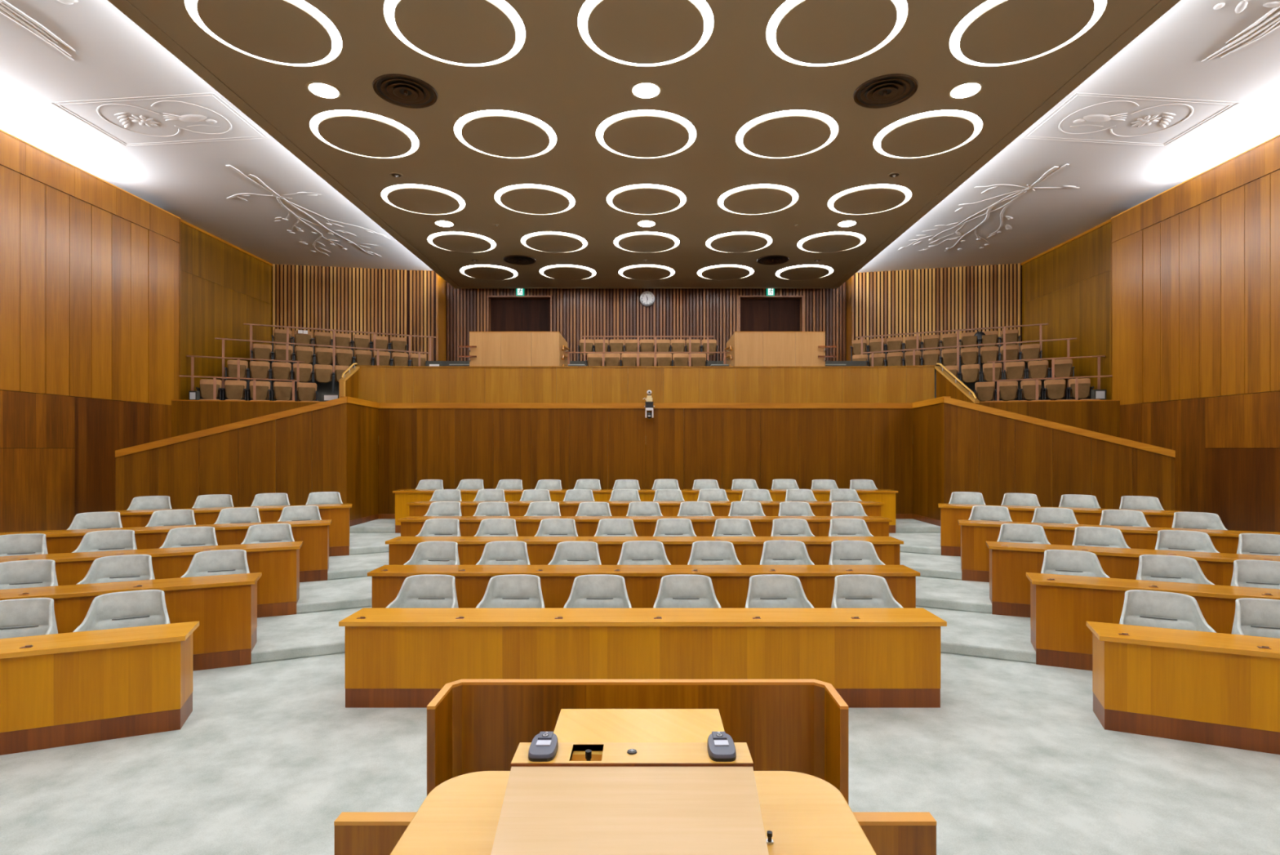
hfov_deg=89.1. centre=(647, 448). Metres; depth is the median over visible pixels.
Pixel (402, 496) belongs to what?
desk
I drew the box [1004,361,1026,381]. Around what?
chair
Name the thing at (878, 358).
chair
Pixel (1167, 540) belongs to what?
swivel chair
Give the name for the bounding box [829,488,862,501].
swivel chair
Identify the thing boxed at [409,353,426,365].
chair
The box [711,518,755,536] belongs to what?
swivel chair
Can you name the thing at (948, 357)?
chair
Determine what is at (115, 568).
swivel chair
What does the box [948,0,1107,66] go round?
ring light
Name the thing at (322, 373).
chair
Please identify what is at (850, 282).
wall
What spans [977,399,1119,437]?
wall
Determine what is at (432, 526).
swivel chair
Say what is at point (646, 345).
chair
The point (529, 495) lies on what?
swivel chair
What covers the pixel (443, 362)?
floor
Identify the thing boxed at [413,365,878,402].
wall
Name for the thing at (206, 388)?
chair
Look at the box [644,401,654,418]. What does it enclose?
camera
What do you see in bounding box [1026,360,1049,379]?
chair
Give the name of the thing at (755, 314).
door
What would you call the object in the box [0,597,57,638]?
swivel chair
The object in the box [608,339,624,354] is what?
chair
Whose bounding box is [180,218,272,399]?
wall
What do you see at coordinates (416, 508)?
desk
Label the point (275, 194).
relief
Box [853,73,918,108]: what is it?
ceiling vent
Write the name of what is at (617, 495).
swivel chair
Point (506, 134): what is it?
ring light
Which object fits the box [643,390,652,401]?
dome camera
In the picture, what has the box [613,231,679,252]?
ring light
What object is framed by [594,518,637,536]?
swivel chair
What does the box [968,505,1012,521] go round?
swivel chair
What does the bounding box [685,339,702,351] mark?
chair
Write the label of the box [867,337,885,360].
chair
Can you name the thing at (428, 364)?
outlet box
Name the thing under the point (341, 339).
chair
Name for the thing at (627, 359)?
chair
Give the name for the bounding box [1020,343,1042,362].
chair
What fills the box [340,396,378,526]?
wall
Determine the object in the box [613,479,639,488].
swivel chair
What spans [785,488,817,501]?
swivel chair
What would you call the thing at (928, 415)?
wall
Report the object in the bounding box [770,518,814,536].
swivel chair
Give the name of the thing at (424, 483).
swivel chair
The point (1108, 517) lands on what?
swivel chair
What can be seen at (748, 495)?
swivel chair
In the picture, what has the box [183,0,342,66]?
ring light
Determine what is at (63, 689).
desk
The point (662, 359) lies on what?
chair
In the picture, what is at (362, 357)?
chair
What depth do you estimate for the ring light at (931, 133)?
11.22 m
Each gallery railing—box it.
[178,374,298,400]
[186,355,304,400]
[214,337,429,388]
[243,323,435,365]
[564,351,729,365]
[580,335,714,360]
[856,323,1048,354]
[862,337,1076,386]
[987,355,1105,400]
[992,374,1112,400]
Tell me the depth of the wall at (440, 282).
21.89 m
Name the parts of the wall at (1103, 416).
panel, cap rail, panel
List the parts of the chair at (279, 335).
armrest, backrest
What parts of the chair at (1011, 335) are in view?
backrest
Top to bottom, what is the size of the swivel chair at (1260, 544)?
0.957 m
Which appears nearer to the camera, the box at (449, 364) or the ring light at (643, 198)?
the ring light at (643, 198)
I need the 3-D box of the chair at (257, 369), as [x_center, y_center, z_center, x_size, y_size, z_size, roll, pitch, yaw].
[-10.764,-2.000,18.040,0.544,0.840,0.341,0,0,-26]
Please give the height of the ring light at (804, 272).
0.165 m
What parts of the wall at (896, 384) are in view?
panel, cap rail, panel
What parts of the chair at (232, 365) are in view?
armrest, backrest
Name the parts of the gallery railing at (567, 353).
post, post, post, handrail, post, post, post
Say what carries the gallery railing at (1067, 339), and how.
on the floor at (971, 385)
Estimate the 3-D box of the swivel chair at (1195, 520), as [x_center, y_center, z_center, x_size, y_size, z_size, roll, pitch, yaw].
[8.153,1.446,9.589,0.737,0.957,0.621,0,0,26]
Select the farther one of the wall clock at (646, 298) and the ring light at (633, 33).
the wall clock at (646, 298)
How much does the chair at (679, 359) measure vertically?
0.840 m
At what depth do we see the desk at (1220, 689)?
5.12 m
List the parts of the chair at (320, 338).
backrest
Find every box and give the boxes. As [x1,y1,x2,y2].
[188,391,199,399]
[321,394,338,401]
[427,363,442,365]
[448,364,469,365]
[568,364,585,365]
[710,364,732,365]
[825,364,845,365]
[1090,389,1106,399]
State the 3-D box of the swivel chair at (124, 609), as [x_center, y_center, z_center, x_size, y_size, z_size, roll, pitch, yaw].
[-4.709,1.821,5.854,0.737,0.957,0.621,0,0,-27]
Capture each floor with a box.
[0,518,1279,854]
[200,356,390,401]
[425,360,866,365]
[886,356,1090,401]
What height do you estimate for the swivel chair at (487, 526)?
0.957 m
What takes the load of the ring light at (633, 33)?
hanging from the ceiling at (735, 79)
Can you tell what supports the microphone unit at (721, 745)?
on the lectern
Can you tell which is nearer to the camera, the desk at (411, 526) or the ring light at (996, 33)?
the ring light at (996, 33)
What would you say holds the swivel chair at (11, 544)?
on the floor at (1015, 757)
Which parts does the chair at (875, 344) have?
backrest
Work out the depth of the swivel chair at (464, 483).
14.87 m
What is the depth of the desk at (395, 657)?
5.76 m
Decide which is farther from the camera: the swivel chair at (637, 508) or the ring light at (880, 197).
the ring light at (880, 197)
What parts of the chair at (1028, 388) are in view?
armrest, armrest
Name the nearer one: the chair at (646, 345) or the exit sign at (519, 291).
the chair at (646, 345)
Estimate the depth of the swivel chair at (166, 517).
10.20 m
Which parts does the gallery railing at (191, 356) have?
post, post, handrail, post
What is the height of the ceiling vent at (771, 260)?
0.072 m
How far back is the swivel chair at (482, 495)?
13.26 m
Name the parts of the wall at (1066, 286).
panel, panel, panel, panel, trim, panel, panel, panel, panel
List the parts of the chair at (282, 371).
armrest, backrest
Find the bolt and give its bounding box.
[766,830,773,844]
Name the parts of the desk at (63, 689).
panel, panel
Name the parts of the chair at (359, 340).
backrest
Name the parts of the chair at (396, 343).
backrest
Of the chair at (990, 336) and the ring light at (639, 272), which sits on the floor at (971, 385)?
the chair at (990, 336)
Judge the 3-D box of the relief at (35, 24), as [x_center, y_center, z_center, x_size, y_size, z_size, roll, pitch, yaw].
[-8.142,-5.900,9.159,1.260,0.034,1.452,0,0,0]
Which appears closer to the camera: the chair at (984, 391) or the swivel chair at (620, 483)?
the swivel chair at (620, 483)
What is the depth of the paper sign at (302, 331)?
19.86 m
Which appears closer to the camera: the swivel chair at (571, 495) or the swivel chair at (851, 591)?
the swivel chair at (851, 591)
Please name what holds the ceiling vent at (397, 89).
in the ceiling at (735, 79)
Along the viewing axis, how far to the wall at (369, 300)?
21.18 m
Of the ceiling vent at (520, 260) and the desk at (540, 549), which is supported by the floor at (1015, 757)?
the desk at (540, 549)
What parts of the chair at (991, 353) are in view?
backrest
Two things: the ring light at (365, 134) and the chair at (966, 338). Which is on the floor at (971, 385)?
the chair at (966, 338)
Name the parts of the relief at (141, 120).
moulding, moulding, moulding, moulding, moulding, moulding, stem, moulding, moulding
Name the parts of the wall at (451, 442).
panel, panel, panel, panel, panel, panel, panel, cap rail, panel, panel, panel, panel, panel, panel, panel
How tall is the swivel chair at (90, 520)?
0.957 m
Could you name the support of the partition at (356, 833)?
on the floor at (1015, 757)
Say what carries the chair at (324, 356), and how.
on the floor at (322, 388)
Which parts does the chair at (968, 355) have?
backrest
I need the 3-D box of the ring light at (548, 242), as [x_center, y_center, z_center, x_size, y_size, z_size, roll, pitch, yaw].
[-2.470,-5.497,17.270,1.772,0.165,1.772,0,0,0]
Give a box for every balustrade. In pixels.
[338,363,359,398]
[934,363,979,404]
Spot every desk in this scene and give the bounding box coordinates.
[0,519,332,582]
[0,541,302,617]
[0,572,262,671]
[0,621,199,755]
[106,502,351,555]
[338,608,946,707]
[367,564,919,608]
[385,536,903,564]
[392,488,897,533]
[397,515,892,536]
[406,501,884,515]
[937,502,1183,555]
[957,519,1279,582]
[986,541,1279,617]
[1026,572,1279,670]
[1086,621,1279,754]
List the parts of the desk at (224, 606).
panel, panel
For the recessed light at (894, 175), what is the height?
0.036 m
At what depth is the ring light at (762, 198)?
14.21 m
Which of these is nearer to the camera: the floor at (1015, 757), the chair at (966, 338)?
the floor at (1015, 757)
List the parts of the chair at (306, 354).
backrest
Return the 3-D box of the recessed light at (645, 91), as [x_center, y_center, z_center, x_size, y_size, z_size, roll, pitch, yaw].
[-0.020,-5.456,9.930,0.524,0.008,0.524,0,0,0]
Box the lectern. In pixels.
[490,708,768,854]
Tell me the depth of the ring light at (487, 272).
20.11 m
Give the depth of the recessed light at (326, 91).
9.91 m
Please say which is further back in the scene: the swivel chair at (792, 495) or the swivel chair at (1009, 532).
the swivel chair at (792, 495)
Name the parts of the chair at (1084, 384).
armrest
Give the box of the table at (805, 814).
[390,770,876,854]
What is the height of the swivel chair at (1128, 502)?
0.957 m
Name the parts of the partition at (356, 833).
panel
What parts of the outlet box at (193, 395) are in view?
plate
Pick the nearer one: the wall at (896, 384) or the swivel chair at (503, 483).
the swivel chair at (503, 483)
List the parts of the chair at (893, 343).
backrest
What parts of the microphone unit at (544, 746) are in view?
label plate, plate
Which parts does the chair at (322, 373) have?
backrest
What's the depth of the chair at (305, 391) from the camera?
17.75 m
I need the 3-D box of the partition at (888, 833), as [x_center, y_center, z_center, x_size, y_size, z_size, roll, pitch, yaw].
[0.917,1.850,2.470,0.335,0.900,0.064,0,0,0]
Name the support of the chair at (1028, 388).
on the floor at (971, 385)
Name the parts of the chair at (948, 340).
backrest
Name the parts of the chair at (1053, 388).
armrest, armrest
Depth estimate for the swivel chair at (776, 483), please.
14.87 m
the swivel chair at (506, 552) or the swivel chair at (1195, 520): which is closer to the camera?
the swivel chair at (506, 552)
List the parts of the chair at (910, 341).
backrest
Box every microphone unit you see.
[528,731,558,761]
[707,731,736,761]
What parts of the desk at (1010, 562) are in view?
panel, panel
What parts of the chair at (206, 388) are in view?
armrest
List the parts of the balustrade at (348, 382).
post, handrail, panel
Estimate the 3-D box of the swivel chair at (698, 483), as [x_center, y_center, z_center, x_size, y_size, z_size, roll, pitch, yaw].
[1.327,1.193,14.626,0.737,0.957,0.621,0,0,0]
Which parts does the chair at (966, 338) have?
backrest, armrest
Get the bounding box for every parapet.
[457,331,569,365]
[724,331,836,365]
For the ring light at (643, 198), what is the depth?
14.21 m
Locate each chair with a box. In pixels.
[0,533,48,555]
[0,559,57,589]
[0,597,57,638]
[66,511,122,529]
[71,529,137,552]
[73,589,170,631]
[75,554,155,584]
[126,495,171,510]
[145,509,195,526]
[160,526,217,547]
[181,549,249,577]
[192,493,233,507]
[195,378,222,399]
[213,506,261,524]
[221,379,247,400]
[224,360,248,388]
[241,523,294,543]
[246,380,271,400]
[247,360,270,389]
[250,343,272,362]
[250,493,289,506]
[270,361,292,389]
[271,328,293,351]
[271,381,292,400]
[272,344,293,370]
[277,505,321,521]
[291,363,312,382]
[292,330,312,352]
[293,346,314,371]
[294,382,317,400]
[306,491,342,504]
[312,331,332,354]
[312,364,333,392]
[314,347,333,364]
[333,364,352,392]
[334,348,354,367]
[335,333,351,349]
[352,333,371,355]
[353,350,373,365]
[371,335,389,357]
[373,351,391,365]
[385,574,458,608]
[389,337,408,358]
[391,351,410,365]
[403,541,459,564]
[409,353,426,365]
[415,479,443,488]
[415,518,460,536]
[423,501,462,515]
[429,488,462,501]
[456,479,484,488]
[472,488,505,501]
[473,502,510,515]
[473,518,518,536]
[475,540,529,564]
[475,574,545,608]
[495,479,523,488]
[519,488,551,501]
[524,501,560,515]
[534,479,561,488]
[534,518,577,536]
[547,541,601,564]
[562,488,594,501]
[563,574,631,608]
[573,479,600,488]
[575,502,611,515]
[577,339,595,360]
[585,353,602,365]
[592,339,608,351]
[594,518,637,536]
[604,353,621,365]
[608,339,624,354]
[608,488,640,501]
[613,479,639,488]
[617,540,671,564]
[621,353,636,365]
[623,339,637,351]
[626,501,662,515]
[639,339,654,351]
[639,353,654,365]
[652,479,679,488]
[653,488,684,501]
[653,518,696,536]
[653,574,721,608]
[656,339,671,351]
[656,353,673,365]
[670,339,686,351]
[672,353,688,365]
[677,501,714,515]
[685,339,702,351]
[687,540,741,564]
[690,353,707,365]
[692,479,719,488]
[697,488,729,501]
[701,339,718,360]
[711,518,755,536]
[728,501,765,515]
[731,479,759,488]
[740,488,773,501]
[745,574,814,608]
[759,540,814,564]
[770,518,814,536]
[771,479,799,488]
[777,501,815,515]
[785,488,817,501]
[810,479,838,488]
[828,518,873,536]
[828,540,885,564]
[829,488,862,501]
[830,502,867,515]
[831,574,903,608]
[849,479,877,488]
[850,338,868,360]
[852,354,868,365]
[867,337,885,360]
[867,352,885,365]
[884,351,903,365]
[885,337,903,359]
[902,351,921,365]
[903,335,921,358]
[921,334,940,357]
[921,349,940,366]
[940,333,959,356]
[940,348,959,374]
[940,364,959,382]
[948,491,985,504]
[959,347,979,372]
[959,364,981,384]
[960,331,979,355]
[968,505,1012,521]
[973,381,996,401]
[979,330,999,354]
[979,346,999,371]
[981,362,1003,382]
[996,523,1050,544]
[999,328,1020,352]
[999,380,1020,400]
[1000,344,1020,362]
[1000,493,1039,506]
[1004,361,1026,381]
[1019,379,1044,399]
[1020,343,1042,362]
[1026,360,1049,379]
[1031,506,1078,524]
[1040,549,1110,577]
[1043,378,1068,399]
[1050,359,1074,379]
[1058,493,1101,508]
[1067,377,1093,399]
[1071,526,1130,548]
[1099,509,1150,526]
[1119,495,1164,510]
[1119,589,1216,632]
[1136,554,1214,584]
[1155,529,1219,552]
[1171,511,1226,529]
[1231,559,1279,588]
[1231,597,1279,638]
[1236,533,1279,555]
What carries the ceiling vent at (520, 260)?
in the ceiling at (735, 79)
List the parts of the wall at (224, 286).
panel, panel, panel, panel, trim, panel, panel, panel, panel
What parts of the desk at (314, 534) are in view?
panel, panel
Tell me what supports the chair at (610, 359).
on the floor at (443, 362)
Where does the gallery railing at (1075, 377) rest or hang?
attached to the wall at (1195, 264)
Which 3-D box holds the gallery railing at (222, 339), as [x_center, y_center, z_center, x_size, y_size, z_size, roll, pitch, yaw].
[-9.415,-2.320,19.275,5.687,1.440,0.060,0,0,-29]
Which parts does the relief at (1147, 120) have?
moulding, moulding, stem, moulding, moulding, moulding, moulding, moulding, moulding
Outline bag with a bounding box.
[973,330,985,342]
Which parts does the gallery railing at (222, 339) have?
post, post, handrail, post, post, post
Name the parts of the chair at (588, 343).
armrest, backrest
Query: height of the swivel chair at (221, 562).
0.957 m
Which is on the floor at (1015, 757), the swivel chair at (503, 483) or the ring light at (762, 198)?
the swivel chair at (503, 483)
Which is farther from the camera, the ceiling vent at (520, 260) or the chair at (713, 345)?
the chair at (713, 345)
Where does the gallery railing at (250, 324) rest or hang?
on the floor at (322, 388)
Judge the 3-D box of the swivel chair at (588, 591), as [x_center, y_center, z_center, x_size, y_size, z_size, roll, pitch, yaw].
[-0.500,1.821,6.611,0.737,0.957,0.621,0,0,0]
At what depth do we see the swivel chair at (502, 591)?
6.84 m
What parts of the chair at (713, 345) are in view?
backrest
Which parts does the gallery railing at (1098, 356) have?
post, handrail, post, post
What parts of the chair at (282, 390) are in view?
armrest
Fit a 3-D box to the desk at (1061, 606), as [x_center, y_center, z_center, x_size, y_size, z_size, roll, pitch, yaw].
[6.283,1.845,6.213,4.580,0.909,0.495,0,0,23]
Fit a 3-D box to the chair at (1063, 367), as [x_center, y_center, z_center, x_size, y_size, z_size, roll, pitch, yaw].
[11.246,-2.000,17.617,0.544,0.840,0.341,0,0,29]
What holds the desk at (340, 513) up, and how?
on the floor at (1015, 757)
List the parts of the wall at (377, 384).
panel, cap rail, panel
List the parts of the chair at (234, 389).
armrest, armrest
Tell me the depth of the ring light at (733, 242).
17.16 m
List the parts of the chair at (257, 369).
armrest, backrest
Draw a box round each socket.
[585,749,591,760]
[626,748,636,754]
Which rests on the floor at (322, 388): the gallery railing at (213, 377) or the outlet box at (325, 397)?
the outlet box at (325, 397)
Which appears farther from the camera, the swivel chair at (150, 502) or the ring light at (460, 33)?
the swivel chair at (150, 502)
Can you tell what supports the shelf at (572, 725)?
attached to the lectern
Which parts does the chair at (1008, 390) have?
armrest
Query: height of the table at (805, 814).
0.870 m
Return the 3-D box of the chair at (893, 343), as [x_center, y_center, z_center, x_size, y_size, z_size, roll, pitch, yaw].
[7.974,-3.170,20.963,0.544,0.840,0.341,0,0,25]
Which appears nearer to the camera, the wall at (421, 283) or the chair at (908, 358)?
the chair at (908, 358)
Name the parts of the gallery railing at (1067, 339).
post, post, post, handrail, post, post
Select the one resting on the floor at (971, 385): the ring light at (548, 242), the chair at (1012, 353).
the chair at (1012, 353)
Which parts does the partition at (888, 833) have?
panel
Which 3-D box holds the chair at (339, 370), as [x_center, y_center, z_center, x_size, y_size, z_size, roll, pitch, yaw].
[-8.868,-2.000,18.976,0.544,0.840,0.341,0,0,-26]
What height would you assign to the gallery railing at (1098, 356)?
1.470 m
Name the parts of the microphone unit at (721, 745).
plate, label plate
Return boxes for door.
[487,295,551,331]
[738,295,803,331]
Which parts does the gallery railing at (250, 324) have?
post, post, post, handrail, post, post, post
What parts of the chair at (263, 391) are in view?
armrest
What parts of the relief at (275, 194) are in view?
stem, stem, stem, stem, stem, stem, stem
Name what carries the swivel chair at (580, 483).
on the floor at (1015, 757)
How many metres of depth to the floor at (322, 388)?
19.09 m
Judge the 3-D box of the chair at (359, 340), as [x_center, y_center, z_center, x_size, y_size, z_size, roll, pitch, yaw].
[-9.029,-3.180,20.545,0.544,0.840,0.341,0,0,-25]
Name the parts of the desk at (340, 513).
panel, panel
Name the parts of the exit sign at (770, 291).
lit plate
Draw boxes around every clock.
[640,291,654,306]
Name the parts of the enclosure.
panel, corner panel, panel, corner panel, panel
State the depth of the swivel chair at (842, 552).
8.45 m
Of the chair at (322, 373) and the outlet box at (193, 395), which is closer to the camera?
the outlet box at (193, 395)
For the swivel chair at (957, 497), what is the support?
on the floor at (1015, 757)
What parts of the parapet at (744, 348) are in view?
handrail, panel, panel, panel, panel, handrail, handrail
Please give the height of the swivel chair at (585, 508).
0.957 m
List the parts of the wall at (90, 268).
panel, panel, panel, panel, panel, panel, panel, panel, trim, panel, panel, panel, panel, panel, panel, panel, panel, panel, panel, return panel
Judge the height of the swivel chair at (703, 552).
0.957 m
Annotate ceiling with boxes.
[0,0,1279,272]
[107,0,1180,288]
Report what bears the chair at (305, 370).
on the floor at (322, 388)
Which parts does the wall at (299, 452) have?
panel, panel, panel, cap rail, panel, panel, panel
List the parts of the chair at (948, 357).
backrest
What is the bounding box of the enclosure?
[426,679,848,803]
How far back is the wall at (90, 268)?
13.10 m
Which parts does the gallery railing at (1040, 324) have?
post, post, post, handrail, post, post, post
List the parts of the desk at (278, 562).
panel, panel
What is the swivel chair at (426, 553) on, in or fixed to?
on the floor at (1015, 757)
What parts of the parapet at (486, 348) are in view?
handrail, handrail, panel, panel, panel, panel, handrail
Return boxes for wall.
[0,128,180,532]
[115,395,346,510]
[171,399,321,436]
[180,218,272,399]
[271,263,408,358]
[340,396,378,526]
[356,364,413,402]
[378,402,912,518]
[408,270,435,360]
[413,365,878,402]
[435,272,445,360]
[445,280,846,360]
[846,275,853,360]
[853,262,1022,359]
[878,364,934,402]
[911,396,951,525]
[944,396,1175,510]
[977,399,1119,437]
[1021,218,1111,399]
[1111,133,1279,532]
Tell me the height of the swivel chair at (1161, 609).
0.957 m
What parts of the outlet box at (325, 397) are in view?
plate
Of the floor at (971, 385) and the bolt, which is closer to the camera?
the bolt
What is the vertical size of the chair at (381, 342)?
0.840 m
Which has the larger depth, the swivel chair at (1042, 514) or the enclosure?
the swivel chair at (1042, 514)
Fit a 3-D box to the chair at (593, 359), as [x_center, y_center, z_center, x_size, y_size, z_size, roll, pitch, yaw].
[-1.560,-2.420,19.351,0.544,0.840,0.341,0,0,0]
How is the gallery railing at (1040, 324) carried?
on the floor at (971, 385)
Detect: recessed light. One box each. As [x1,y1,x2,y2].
[304,80,342,100]
[389,172,403,177]
[433,219,455,227]
[470,258,479,262]
[628,80,662,100]
[635,219,657,227]
[813,258,822,262]
[835,219,857,227]
[887,172,901,177]
[946,80,984,100]
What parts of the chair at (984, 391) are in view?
armrest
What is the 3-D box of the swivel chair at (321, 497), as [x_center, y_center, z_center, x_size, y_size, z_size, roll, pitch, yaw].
[-6.104,1.321,12.282,0.737,0.957,0.621,0,0,-25]
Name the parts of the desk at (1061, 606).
panel, panel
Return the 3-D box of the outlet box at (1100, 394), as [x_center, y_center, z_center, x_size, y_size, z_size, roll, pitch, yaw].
[11.499,-1.354,16.557,0.322,0.271,0.126,0,0,0]
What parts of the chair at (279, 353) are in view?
backrest, armrest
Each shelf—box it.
[511,742,753,763]
[553,708,724,742]
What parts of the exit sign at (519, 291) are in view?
lit plate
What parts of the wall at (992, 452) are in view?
panel, panel, panel, cap rail, panel, panel, panel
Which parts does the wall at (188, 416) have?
panel, cap rail, panel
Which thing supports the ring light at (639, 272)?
hanging from the ceiling at (735, 79)
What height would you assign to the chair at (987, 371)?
0.840 m
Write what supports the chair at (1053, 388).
on the floor at (971, 385)
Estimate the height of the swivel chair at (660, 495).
0.957 m
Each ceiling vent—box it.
[372,73,437,108]
[502,254,536,265]
[756,254,789,265]
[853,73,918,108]
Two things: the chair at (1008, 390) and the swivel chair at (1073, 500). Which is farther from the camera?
the chair at (1008, 390)
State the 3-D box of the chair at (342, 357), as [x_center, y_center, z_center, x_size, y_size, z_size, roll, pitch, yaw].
[-9.207,-2.600,19.741,0.544,0.840,0.341,0,0,-27]
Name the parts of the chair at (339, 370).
backrest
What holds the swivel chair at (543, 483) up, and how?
on the floor at (1015, 757)
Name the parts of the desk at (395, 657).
panel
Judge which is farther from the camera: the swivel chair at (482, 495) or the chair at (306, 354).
the chair at (306, 354)
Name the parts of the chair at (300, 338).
backrest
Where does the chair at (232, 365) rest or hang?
on the floor at (322, 388)
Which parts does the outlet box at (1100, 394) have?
plate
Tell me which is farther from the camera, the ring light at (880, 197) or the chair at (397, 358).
the chair at (397, 358)
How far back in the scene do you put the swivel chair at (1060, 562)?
7.71 m
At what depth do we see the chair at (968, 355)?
19.39 m
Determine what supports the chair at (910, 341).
on the floor at (971, 385)
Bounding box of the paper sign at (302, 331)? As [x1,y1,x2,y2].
[297,329,307,333]
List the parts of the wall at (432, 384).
panel, panel, panel, panel, panel, panel, panel, cap rail, panel, panel, panel, panel, panel, panel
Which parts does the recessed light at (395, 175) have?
lamp shade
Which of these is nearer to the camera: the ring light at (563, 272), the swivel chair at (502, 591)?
the swivel chair at (502, 591)
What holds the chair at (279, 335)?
on the floor at (322, 388)
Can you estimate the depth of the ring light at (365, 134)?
11.22 m
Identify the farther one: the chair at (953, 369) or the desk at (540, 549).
the chair at (953, 369)
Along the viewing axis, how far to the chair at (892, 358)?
20.32 m
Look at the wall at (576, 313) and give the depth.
22.47 m
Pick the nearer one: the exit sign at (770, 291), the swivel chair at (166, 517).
the swivel chair at (166, 517)
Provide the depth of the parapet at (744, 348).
18.00 m
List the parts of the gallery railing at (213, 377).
post, handrail, post, post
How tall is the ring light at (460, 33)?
0.165 m
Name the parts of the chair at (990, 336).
backrest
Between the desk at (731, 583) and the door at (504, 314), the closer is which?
the desk at (731, 583)
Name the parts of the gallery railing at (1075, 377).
post, post, handrail, post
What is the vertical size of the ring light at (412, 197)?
0.165 m
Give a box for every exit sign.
[515,288,524,295]
[766,288,774,295]
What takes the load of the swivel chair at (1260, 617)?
on the floor at (1015, 757)
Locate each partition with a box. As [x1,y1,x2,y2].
[333,811,417,854]
[852,811,936,854]
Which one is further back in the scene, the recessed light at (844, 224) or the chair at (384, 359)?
the chair at (384, 359)
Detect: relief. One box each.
[0,0,78,60]
[49,92,268,146]
[225,164,390,257]
[897,164,1079,251]
[1022,92,1239,146]
[1201,0,1279,62]
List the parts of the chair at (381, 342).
backrest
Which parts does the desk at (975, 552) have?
panel, panel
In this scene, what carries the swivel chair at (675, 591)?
on the floor at (1015, 757)
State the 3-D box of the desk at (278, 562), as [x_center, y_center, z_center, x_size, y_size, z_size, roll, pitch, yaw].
[-6.742,1.725,7.811,4.580,0.900,0.495,0,0,-24]
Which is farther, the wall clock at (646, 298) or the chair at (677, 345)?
the wall clock at (646, 298)
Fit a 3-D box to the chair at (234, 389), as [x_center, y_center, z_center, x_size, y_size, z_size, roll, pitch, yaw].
[-10.866,-1.380,17.122,0.544,0.840,0.341,0,0,-23]
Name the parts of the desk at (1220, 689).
panel, panel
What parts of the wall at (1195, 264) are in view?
return panel, panel, panel, panel, panel, panel, panel, panel, panel, panel, trim, panel, panel, panel, panel, panel, panel, panel, panel, panel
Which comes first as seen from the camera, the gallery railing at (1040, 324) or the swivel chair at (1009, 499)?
the swivel chair at (1009, 499)
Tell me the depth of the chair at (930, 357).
19.86 m
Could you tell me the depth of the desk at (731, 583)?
7.36 m
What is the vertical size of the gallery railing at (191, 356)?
1.470 m
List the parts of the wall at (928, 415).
panel, cap rail, panel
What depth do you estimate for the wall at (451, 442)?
15.40 m
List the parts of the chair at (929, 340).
backrest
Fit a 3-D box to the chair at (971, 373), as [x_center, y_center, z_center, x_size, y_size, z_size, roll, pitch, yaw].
[9.294,-2.000,18.705,0.544,0.840,0.341,0,0,29]
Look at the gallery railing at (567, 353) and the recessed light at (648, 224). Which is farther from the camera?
the gallery railing at (567, 353)
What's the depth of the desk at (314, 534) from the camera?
9.61 m
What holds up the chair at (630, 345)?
on the floor at (443, 362)
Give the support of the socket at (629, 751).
attached to the lectern
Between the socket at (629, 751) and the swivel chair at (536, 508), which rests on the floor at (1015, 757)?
the swivel chair at (536, 508)
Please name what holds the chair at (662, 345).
on the floor at (443, 362)
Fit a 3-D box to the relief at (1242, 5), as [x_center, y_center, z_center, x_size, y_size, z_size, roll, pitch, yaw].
[8.405,-5.900,9.029,0.961,0.034,1.611,0,0,36]
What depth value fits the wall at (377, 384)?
17.25 m
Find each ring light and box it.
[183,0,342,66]
[309,109,419,158]
[380,183,466,214]
[382,0,525,66]
[426,231,496,252]
[453,109,557,158]
[459,264,518,279]
[493,183,575,214]
[520,231,587,252]
[538,264,596,279]
[577,0,714,66]
[595,109,697,158]
[606,183,686,214]
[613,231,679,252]
[617,264,675,279]
[697,264,754,279]
[705,231,773,252]
[717,183,799,214]
[735,109,839,158]
[765,0,908,66]
[775,264,833,279]
[796,231,866,252]
[826,183,911,214]
[872,109,982,158]
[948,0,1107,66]
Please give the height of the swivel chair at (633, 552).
0.957 m
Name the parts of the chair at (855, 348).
armrest, backrest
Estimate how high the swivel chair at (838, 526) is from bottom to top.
0.957 m
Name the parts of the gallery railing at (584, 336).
post, post, post, handrail, post, post, post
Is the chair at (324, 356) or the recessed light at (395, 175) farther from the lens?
the chair at (324, 356)
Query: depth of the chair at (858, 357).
20.83 m
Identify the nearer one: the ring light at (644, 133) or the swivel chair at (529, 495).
the ring light at (644, 133)
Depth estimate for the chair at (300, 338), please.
19.80 m
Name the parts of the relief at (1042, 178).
stem, stem, stem, stem, stem, stem, stem, stem, stem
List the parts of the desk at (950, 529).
panel, panel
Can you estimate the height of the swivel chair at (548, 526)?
0.957 m
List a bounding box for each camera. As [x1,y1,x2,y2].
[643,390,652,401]
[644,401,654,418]
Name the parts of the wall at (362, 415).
panel, cap rail, panel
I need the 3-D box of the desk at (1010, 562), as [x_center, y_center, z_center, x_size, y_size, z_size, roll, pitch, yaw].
[6.662,1.725,7.811,4.580,0.900,0.495,0,0,23]
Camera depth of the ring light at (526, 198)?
14.21 m
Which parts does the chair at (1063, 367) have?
backrest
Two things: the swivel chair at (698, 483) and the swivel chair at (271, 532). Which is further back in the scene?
the swivel chair at (698, 483)
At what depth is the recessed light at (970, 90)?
9.91 m
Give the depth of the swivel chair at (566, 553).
8.45 m

